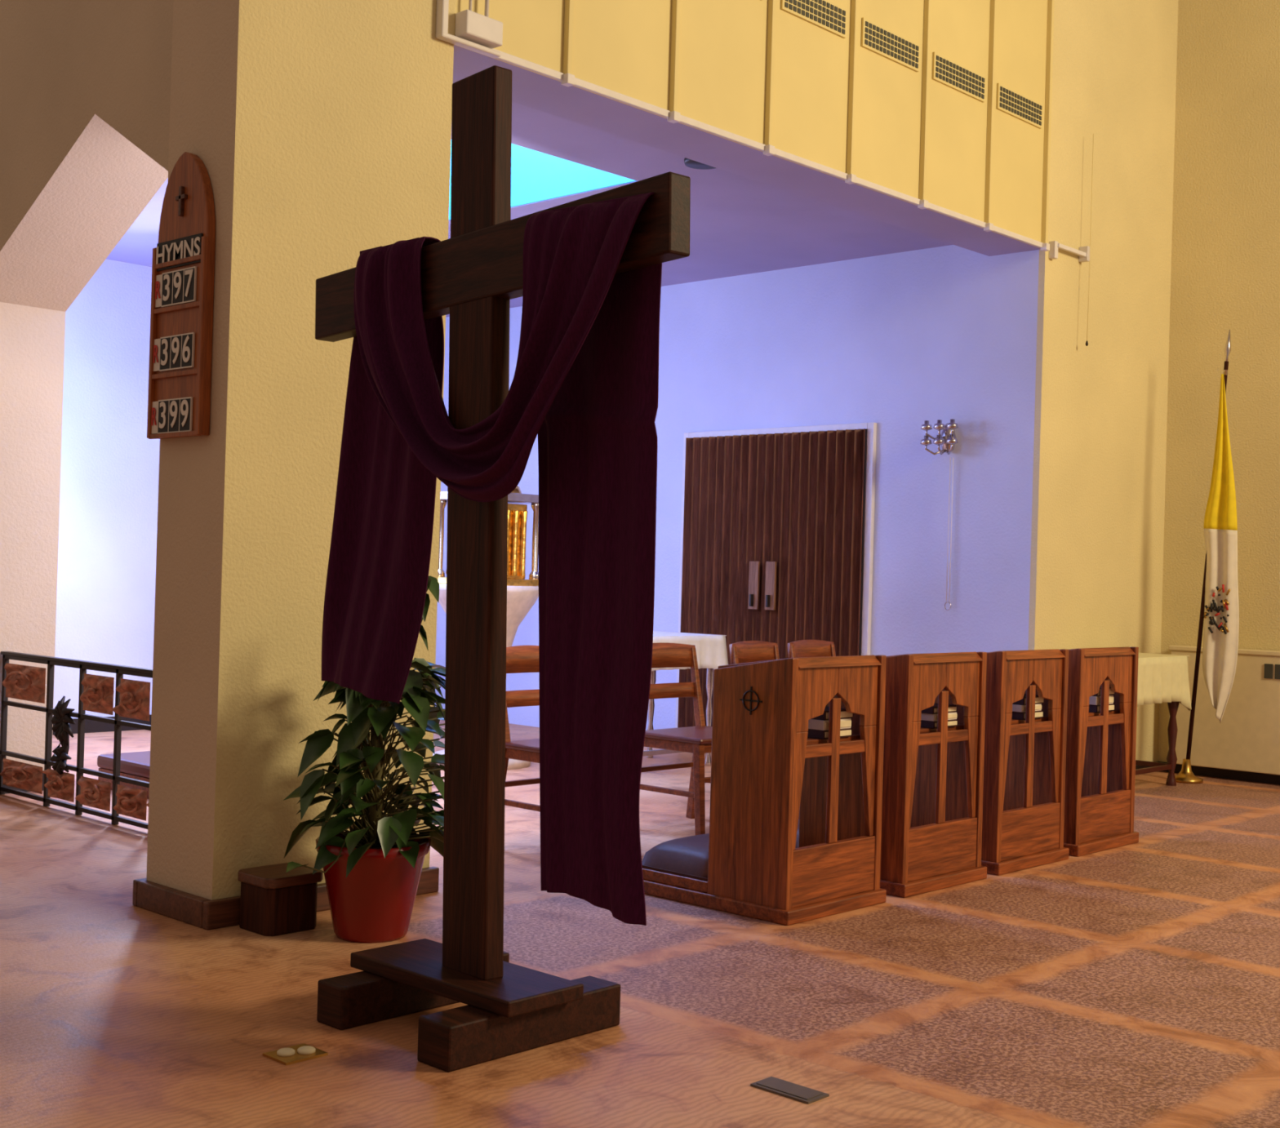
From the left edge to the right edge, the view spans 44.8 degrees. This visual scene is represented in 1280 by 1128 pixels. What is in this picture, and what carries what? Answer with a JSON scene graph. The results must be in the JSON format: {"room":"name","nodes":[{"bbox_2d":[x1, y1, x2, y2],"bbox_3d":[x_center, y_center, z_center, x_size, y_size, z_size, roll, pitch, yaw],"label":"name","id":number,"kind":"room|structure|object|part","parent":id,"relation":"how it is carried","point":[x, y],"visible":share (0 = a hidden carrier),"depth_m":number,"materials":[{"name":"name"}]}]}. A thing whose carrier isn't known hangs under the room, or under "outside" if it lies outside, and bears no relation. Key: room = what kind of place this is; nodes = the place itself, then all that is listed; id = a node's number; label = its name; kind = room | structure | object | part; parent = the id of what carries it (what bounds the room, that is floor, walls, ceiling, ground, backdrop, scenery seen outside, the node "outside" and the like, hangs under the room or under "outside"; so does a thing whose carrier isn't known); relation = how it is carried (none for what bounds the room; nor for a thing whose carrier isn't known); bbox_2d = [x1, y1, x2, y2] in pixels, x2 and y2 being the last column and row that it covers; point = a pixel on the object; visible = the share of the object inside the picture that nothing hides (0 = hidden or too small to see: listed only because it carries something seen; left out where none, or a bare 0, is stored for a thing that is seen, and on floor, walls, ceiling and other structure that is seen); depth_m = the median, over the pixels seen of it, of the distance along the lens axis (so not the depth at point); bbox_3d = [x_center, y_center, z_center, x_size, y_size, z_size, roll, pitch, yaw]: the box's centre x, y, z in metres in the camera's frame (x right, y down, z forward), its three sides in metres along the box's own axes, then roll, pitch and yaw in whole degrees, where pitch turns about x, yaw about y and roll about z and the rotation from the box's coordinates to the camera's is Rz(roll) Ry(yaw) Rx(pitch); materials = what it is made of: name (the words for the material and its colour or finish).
{"room":"house of worship","nodes":[
{"label":"house of worship","id":0,"kind":"room"},
{"bbox_2d":[0,0,173,770],"bbox_3d":[-3.039,-1.944,7.745,5.300,6.200,0.500,1,0,43],"label":"wall","id":1,"kind":"structure","parent":0,"point":[85,85],"depth_m":7.38,"materials":[{"name":"white paint"}]},
{"bbox_2d":[4,714,151,794],"bbox_3d":[-1.431,1.162,9.111,5.480,0.100,4.880,1,0,43],"label":"baseboard","id":2,"kind":"structure","parent":1,"relation":"attached to","point":[91,726],"depth_m":10.64,"materials":[{"name":"brown wood"}]},
{"bbox_2d":[53,258,159,718],"bbox_3d":[-3.208,-0.503,11.327,0.200,3.350,4.560,1,0,43],"label":"wall","id":3,"kind":"structure","parent":0,"point":[109,469],"depth_m":10.69,"materials":[{"name":"white paint"}]},
{"bbox_2d":[315,831,431,943],"bbox_3d":[-0.868,1.048,5.033,0.370,0.312,0.370,1,0,43],"label":"pot","id":4,"kind":"object","parent":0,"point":[374,904],"depth_m":4.91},
{"bbox_2d":[106,82,952,317],"bbox_3d":[-1.280,-2.083,9.432,5.150,0.100,4.360,1,0,43],"label":"ceiling","id":5,"kind":"structure","parent":0,"point":[740,225],"depth_m":8.94,"materials":[{"name":"paint"}]},
{"bbox_2d":[448,142,636,220],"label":"window","id":6,"kind":"structure","parent":5,"relation":"attached to","point":[535,175],"depth_m":8.60,"materials":[{"name":"teal glass"}]},
{"bbox_2d":[684,157,715,169],"bbox_3d":[0.313,-1.987,7.660,0.190,0.030,0.190,1,0,43],"label":"recessed light","id":7,"kind":"object","parent":5,"relation":"in","point":[688,162],"depth_m":7.67,"materials":[{"name":"white metal"}]},
{"bbox_2d":[0,720,1279,1127],"bbox_3d":[0.121,1.277,3.959,15.200,0.100,14.000,1,0,43],"label":"floor","id":8,"kind":"structure","parent":0,"point":[1135,985],"depth_m":4.38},
{"bbox_2d":[0,651,152,829],"bbox_3d":[-2.325,0.816,6.929,2.432,0.715,0.081,1,0,43],"label":"railing","id":9,"kind":"object","parent":8,"relation":"on","point":[24,682],"visible":0.52,"depth_m":7.21,"materials":[{"name":"black metal"}]},
{"bbox_2d":[97,751,150,798],"bbox_3d":[-2.350,1.093,7.897,1.020,0.170,0.370,1,0,43],"label":"bench","id":10,"kind":"object","parent":8,"relation":"on","point":[135,765],"visible":0.24,"depth_m":7.93,"materials":[{"name":"fabric"}]},
{"bbox_2d":[237,862,323,936],"bbox_3d":[-1.182,1.101,5.093,0.202,0.190,0.224,1,0,43],"label":"wooden box","id":11,"kind":"object","parent":8,"relation":"on","point":[274,901],"visible":0.96,"depth_m":5.02,"materials":[{"name":"brown wood"}]},
{"bbox_2d":[262,1043,328,1065],"bbox_3d":[-0.840,1.191,3.781,0.100,0.015,0.120,1,0,43],"label":"floor outlet","id":12,"kind":"object","parent":8,"relation":"on","point":[301,1052],"visible":1,"depth_m":3.77,"materials":[{"name":"gold metal"}]},
{"bbox_2d":[146,0,455,900],"bbox_3d":[-1.157,-1.902,5.572,0.420,6.200,0.910,1,0,43],"label":"wall pier","id":13,"kind":"object","parent":8,"relation":"on","point":[320,130],"depth_m":5.26,"materials":[{"name":"beige paint"}]},
{"bbox_2d":[146,151,215,439],"bbox_3d":[-1.548,-0.910,5.247,0.332,0.967,0.048,1,0,43],"label":"hymn board","id":14,"kind":"object","parent":13,"relation":"attached to","point":[183,264],"visible":1,"depth_m":5.22,"materials":[{"name":"brown wood"}]},
{"bbox_2d":[132,866,439,930],"bbox_3d":[-1.248,1.151,5.548,0.485,0.090,0.965,1,0,43],"label":"baseboard","id":15,"kind":"structure","parent":13,"relation":"attached to","point":[205,913],"depth_m":5.18,"materials":[{"name":"brown wood"}]},
{"bbox_2d":[283,576,445,943],"bbox_3d":[-0.820,0.620,5.041,0.647,1.172,0.657,2,0,-16],"label":"potted plant","id":16,"kind":"object","parent":8,"relation":"on","point":[372,869],"visible":0.75,"depth_m":4.92,"materials":[{"name":"plant"}]},
{"bbox_2d":[432,485,538,769],"bbox_3d":[-0.945,0.298,9.520,0.660,1.860,0.660,1,0,43],"label":"tabernacle","id":17,"kind":"object","parent":8,"relation":"on","point":[522,593],"visible":0.22,"depth_m":9.45,"materials":[{"name":"metal"}]},
{"bbox_2d":[315,65,690,1072],"bbox_3d":[-0.442,-0.042,4.113,1.578,2.507,0.590,1,0,43],"label":"wooden cross","id":18,"kind":"object","parent":8,"relation":"on","point":[472,276],"visible":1,"depth_m":4.02,"materials":[{"name":"brown wood"}]},
{"bbox_3d":[-0.464,1.081,4.076,0.640,0.040,0.260,1,0,43],"label":"plate","id":19,"kind":"part","parent":18,"relation":"part of","materials":[{"name":"brown wood"}]},
{"bbox_3d":[-0.428,-0.113,4.076,0.060,2.365,0.272,2,0,-42],"label":"post","id":20,"kind":"part","parent":18,"relation":"part of","materials":[{"name":"brown wood"}]},
{"bbox_2d":[321,191,662,925],"bbox_3d":[-0.506,-0.032,4.125,0.232,1.736,1.592,2,0,-41],"label":"drape","id":21,"kind":"object","parent":18,"relation":"hanging from","point":[585,381],"visible":0.96,"depth_m":3.85,"materials":[{"name":"purple fabric"}]},
{"bbox_2d":[504,645,540,812],"bbox_3d":[-0.338,0.797,6.683,0.530,0.869,0.424,1,0,43],"label":"wooden chair","id":22,"kind":"object","parent":8,"relation":"on","point":[519,659],"visible":0.12,"depth_m":6.76,"materials":[{"name":"brown wood"}]},
{"bbox_3d":[-0.310,0.782,6.658,0.420,0.025,0.420,1,0,43],"label":"seat","id":23,"kind":"part","parent":22,"relation":"part of","materials":[{"name":"brown wood"}]},
{"bbox_2d":[640,642,711,835],"bbox_3d":[0.264,0.819,7.325,0.530,0.869,0.504,1,0,43],"label":"wooden chair","id":24,"kind":"object","parent":8,"relation":"on","point":[696,740],"visible":0.52,"depth_m":7.40,"materials":[{"name":"brown wood"}]},
{"bbox_3d":[0.292,0.804,7.299,0.420,0.025,0.500,1,0,43],"label":"seat","id":25,"kind":"part","parent":24,"relation":"part of","materials":[{"name":"brown wood"}]},
{"bbox_2d":[642,631,728,766],"bbox_3d":[0.051,0.847,9.671,0.665,0.822,0.913,1,0,43],"label":"table","id":26,"kind":"object","parent":8,"relation":"on","point":[711,649],"visible":0.31,"depth_m":9.68,"materials":[{"name":"white fabric"}]},
{"bbox_3d":[0.025,0.851,9.689,0.560,0.812,0.760,1,0,43],"label":"table frame","id":27,"kind":"part","parent":26,"relation":"part of","materials":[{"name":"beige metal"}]},
{"bbox_2d":[641,655,886,925],"bbox_3d":[0.449,0.787,5.815,0.760,0.920,0.600,1,0,43],"label":"kneeler","id":28,"kind":"object","parent":8,"relation":"on","point":[789,735],"visible":1,"depth_m":5.56,"materials":[{"name":"red oak"},{"name":"black leather"}]},
{"bbox_2d":[641,833,709,881],"bbox_3d":[0.301,1.104,5.943,0.360,0.104,0.550,1,0,43],"label":"cushion","id":29,"kind":"object","parent":28,"relation":"on","point":[686,859],"depth_m":5.77,"materials":[{"name":"black leather"}]},
{"bbox_2d":[806,733,860,745],"bbox_3d":[0.570,0.640,5.707,0.280,0.020,0.500,1,0,43],"label":"shelf","id":30,"kind":"object","parent":28,"relation":"attached to","point":[812,739],"depth_m":5.61,"materials":[{"name":"red wood"}]},
{"bbox_3d":[0.697,0.785,5.582,0.031,0.835,0.500,1,0,43],"label":"frame","id":31,"kind":"part","parent":28,"relation":"part of","materials":[{"name":"red wood"}]},
{"bbox_2d":[728,640,799,819],"bbox_3d":[0.749,0.836,7.871,0.530,0.869,0.404,1,0,43],"label":"wooden chair","id":32,"kind":"object","parent":8,"relation":"on","point":[747,651],"visible":0.06,"depth_m":8.03,"materials":[{"name":"brown wood"}]},
{"bbox_2d":[750,1076,829,1104],"bbox_3d":[0.349,1.228,3.624,0.170,0.007,0.080,1,0,43],"label":"plate","id":33,"kind":"object","parent":8,"relation":"on","point":[786,1089],"visible":1,"depth_m":3.61,"materials":[{"name":"grey metal"}]},
{"bbox_2d":[786,640,835,657],"bbox_3d":[1.084,0.848,8.228,0.530,0.869,0.424,1,0,43],"label":"wooden chair","id":34,"kind":"object","parent":8,"relation":"on","point":[802,648],"visible":0.09,"depth_m":8.40,"materials":[{"name":"brown wood"}]},
{"bbox_2d":[795,651,986,897],"bbox_3d":[0.942,0.804,6.340,0.760,0.920,0.600,1,0,43],"label":"kneeler","id":35,"kind":"object","parent":8,"relation":"on","point":[935,722],"visible":0.7,"depth_m":6.09,"materials":[{"name":"red wood"}]},
{"bbox_2d":[795,819,799,848],"bbox_3d":[0.794,1.121,6.468,0.360,0.104,0.550,1,0,43],"label":"cushion","id":36,"kind":"object","parent":35,"relation":"on","point":[797,832],"depth_m":6.28,"materials":[{"name":"black leather"}]},
{"bbox_2d":[920,724,964,733],"bbox_3d":[1.062,0.657,6.231,0.280,0.020,0.500,1,0,43],"label":"shelf","id":37,"kind":"object","parent":35,"relation":"attached to","point":[925,728],"depth_m":6.14,"materials":[{"name":"red wood"}]},
{"bbox_3d":[1.190,0.803,6.107,0.031,0.835,0.500,1,0,43],"label":"frame","id":38,"kind":"part","parent":35,"relation":"part of","materials":[{"name":"red wood"}]},
{"bbox_2d":[981,648,1069,875],"bbox_3d":[1.413,0.821,6.843,0.760,0.920,0.600,1,0,43],"label":"kneeler","id":39,"kind":"object","parent":8,"relation":"on","point":[1026,701],"visible":0.66,"depth_m":6.61,"materials":[{"name":"red wood"}]},
{"bbox_2d":[1011,715,1048,724],"bbox_3d":[1.534,0.674,6.734,0.280,0.020,0.500,1,0,43],"label":"shelf","id":40,"kind":"object","parent":39,"relation":"attached to","point":[1015,719],"depth_m":6.64,"materials":[{"name":"red wood"}]},
{"bbox_3d":[1.662,0.819,6.610,0.031,0.835,0.500,1,0,43],"label":"frame","id":41,"kind":"part","parent":39,"relation":"part of","materials":[{"name":"red wood"}]},
{"bbox_2d":[1063,646,1138,857],"bbox_3d":[1.879,0.837,7.339,0.760,0.920,0.600,1,0,43],"label":"kneeler","id":42,"kind":"object","parent":8,"relation":"on","point":[1103,682],"visible":0.62,"depth_m":7.10,"materials":[{"name":"red wood"}]},
{"bbox_2d":[1088,709,1119,716],"bbox_3d":[2.000,0.690,7.230,0.280,0.020,0.500,1,0,43],"label":"shelf","id":43,"kind":"object","parent":42,"relation":"attached to","point":[1091,713],"depth_m":7.14,"materials":[{"name":"red wood"}]},
{"bbox_3d":[2.127,0.836,7.106,0.031,0.835,0.500,1,0,43],"label":"frame","id":44,"kind":"part","parent":42,"relation":"part of","materials":[{"name":"red wood"}]},
{"bbox_2d":[1135,653,1191,786],"bbox_3d":[2.940,0.943,9.288,0.445,0.792,0.913,1,0,43],"label":"side table","id":45,"kind":"object","parent":8,"relation":"on","point":[1162,677],"visible":0.3,"depth_m":9.31,"materials":[{"name":"white fabric"}]},
{"bbox_3d":[2.914,0.948,9.306,0.348,0.782,0.760,1,0,43],"label":"table frame","id":46,"kind":"part","parent":45,"relation":"part of","materials":[{"name":"brown wood"}]},
{"bbox_2d":[1174,329,1239,783],"bbox_3d":[3.518,-0.043,9.595,0.411,2.800,0.200,1,0,43],"label":"flag","id":47,"kind":"object","parent":8,"relation":"on","point":[1220,605],"visible":1,"depth_m":9.52,"materials":[{"name":"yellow fabric"}]},
{"bbox_2d":[434,244,1039,730],"bbox_3d":[0.353,-0.401,10.972,5.480,3.350,0.200,1,0,43],"label":"wall","id":48,"kind":"structure","parent":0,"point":[900,341],"depth_m":9.68,"materials":[{"name":"paint"}]},
{"bbox_2d":[677,428,865,728],"bbox_3d":[0.855,0.200,10.294,1.505,2.130,0.062,1,0,43],"label":"double door","id":49,"kind":"structure","parent":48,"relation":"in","point":[793,500],"depth_m":10.26,"materials":[{"name":"brown wood"}]},
{"bbox_2d":[747,561,777,610],"bbox_3d":[0.801,0.143,10.279,0.220,0.320,0.050,1,0,43],"label":"plates","id":50,"kind":"object","parent":49,"relation":"attached to","point":[754,566],"visible":1,"depth_m":10.26,"materials":[{"name":"silver metal"}]},
{"bbox_2d":[675,422,876,728],"bbox_3d":[0.868,0.190,10.308,1.600,2.190,0.035,1,0,43],"label":"frame","id":51,"kind":"object","parent":48,"relation":"attached to","point":[871,427],"visible":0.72,"depth_m":9.78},
{"bbox_2d":[920,419,958,610],"bbox_3d":[1.821,-0.292,9.353,0.252,1.143,0.186,1,0,43],"label":"wall sconce","id":52,"kind":"object","parent":48,"relation":"attached to","point":[947,439],"depth_m":9.35,"materials":[{"name":"silver metal"}]},
{"bbox_2d":[453,0,1048,256],"bbox_3d":[0.741,-3.412,7.518,0.370,3.050,4.450,1,0,43],"label":"bulkhead","id":53,"kind":"object","parent":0,"point":[622,46],"depth_m":7.44,"materials":[{"name":"beige paint"}]},
{"bbox_2d":[435,0,502,58],"bbox_3d":[-0.613,-2.455,5.780,0.070,1.060,0.290,1,0,43],"label":"electrical box","id":54,"kind":"object","parent":53,"relation":"attached to","point":[471,26],"visible":1,"depth_m":5.75,"materials":[{"name":"beige plastic"}]},
{"bbox_2d":[455,0,1054,251],"bbox_3d":[0.890,-3.398,7.378,0.040,3.070,4.450,1,0,43],"label":"trim","id":55,"kind":"structure","parent":53,"relation":"attached to","point":[566,78],"depth_m":7.56,"materials":[{"name":"paint"}]},
{"bbox_2d":[780,0,846,38],"bbox_3d":[0.829,-2.630,7.348,0.014,0.140,0.500,1,0,43],"label":"air vent","id":56,"kind":"object","parent":53,"relation":"in","point":[828,15],"visible":1,"depth_m":7.38,"materials":[{"name":"metal"}]},
{"bbox_2d":[861,17,919,71],"bbox_3d":[1.267,-2.614,7.814,0.014,0.140,0.500,1,0,43],"label":"air vent","id":57,"kind":"object","parent":53,"relation":"in","point":[875,37],"visible":1,"depth_m":7.80,"materials":[{"name":"metal"}]},
{"bbox_2d":[932,51,985,102],"bbox_3d":[1.708,-2.599,8.285,0.014,0.140,0.510,1,0,43],"label":"air vent","id":58,"kind":"object","parent":53,"relation":"in","point":[946,71],"visible":1,"depth_m":8.27,"materials":[{"name":"metal"}]},
{"bbox_2d":[996,83,1042,128],"bbox_3d":[2.146,-2.583,8.751,0.014,0.140,0.490,1,0,43],"label":"air vent","id":59,"kind":"object","parent":53,"relation":"in","point":[1010,101],"visible":1,"depth_m":8.73,"materials":[{"name":"metal"}]},
{"bbox_2d":[1028,0,1178,761],"bbox_3d":[2.977,-1.758,9.699,0.040,6.200,1.870,1,0,43],"label":"wall","id":60,"kind":"structure","parent":0,"point":[1100,414],"depth_m":9.57,"materials":[{"name":"beige paint"}]},
{"bbox_2d":[1048,133,1093,346],"bbox_3d":[2.546,-1.939,9.149,0.079,1.270,0.390,1,0,43],"label":"wall bracket","id":61,"kind":"object","parent":60,"relation":"attached to","point":[1084,252],"depth_m":9.24,"materials":[{"name":"white metal"}]},
{"bbox_2d":[1157,0,1279,762],"bbox_3d":[7.018,-1.657,7.050,9.480,6.200,0.200,1,0,43],"label":"wall","id":62,"kind":"structure","parent":0,"point":[1225,273],"depth_m":9.99,"materials":[{"name":"beige paint"}]},
{"bbox_2d":[1135,761,1279,784],"bbox_3d":[6.289,1.389,6.350,9.480,0.060,1.670,1,0,43],"label":"baseboard","id":63,"kind":"structure","parent":62,"relation":"attached to","point":[1197,771],"depth_m":9.85,"materials":[{"name":"black rubber"}]},
{"bbox_2d":[1168,645,1279,775],"bbox_3d":[4.860,0.942,8.755,3.870,0.760,0.120,1,0,43],"label":"heater","id":64,"kind":"object","parent":62,"relation":"attached to","point":[1246,738],"visible":0.78,"depth_m":9.72,"materials":[{"name":"metal"}]},
{"bbox_2d":[1263,663,1279,679],"bbox_3d":[5.052,0.691,8.511,3.235,0.090,0.009,1,0,43],"label":"grille","id":65,"kind":"object","parent":64,"relation":"attached to","point":[1271,671],"depth_m":9.59,"materials":[{"name":"beige metal"}]}
]}

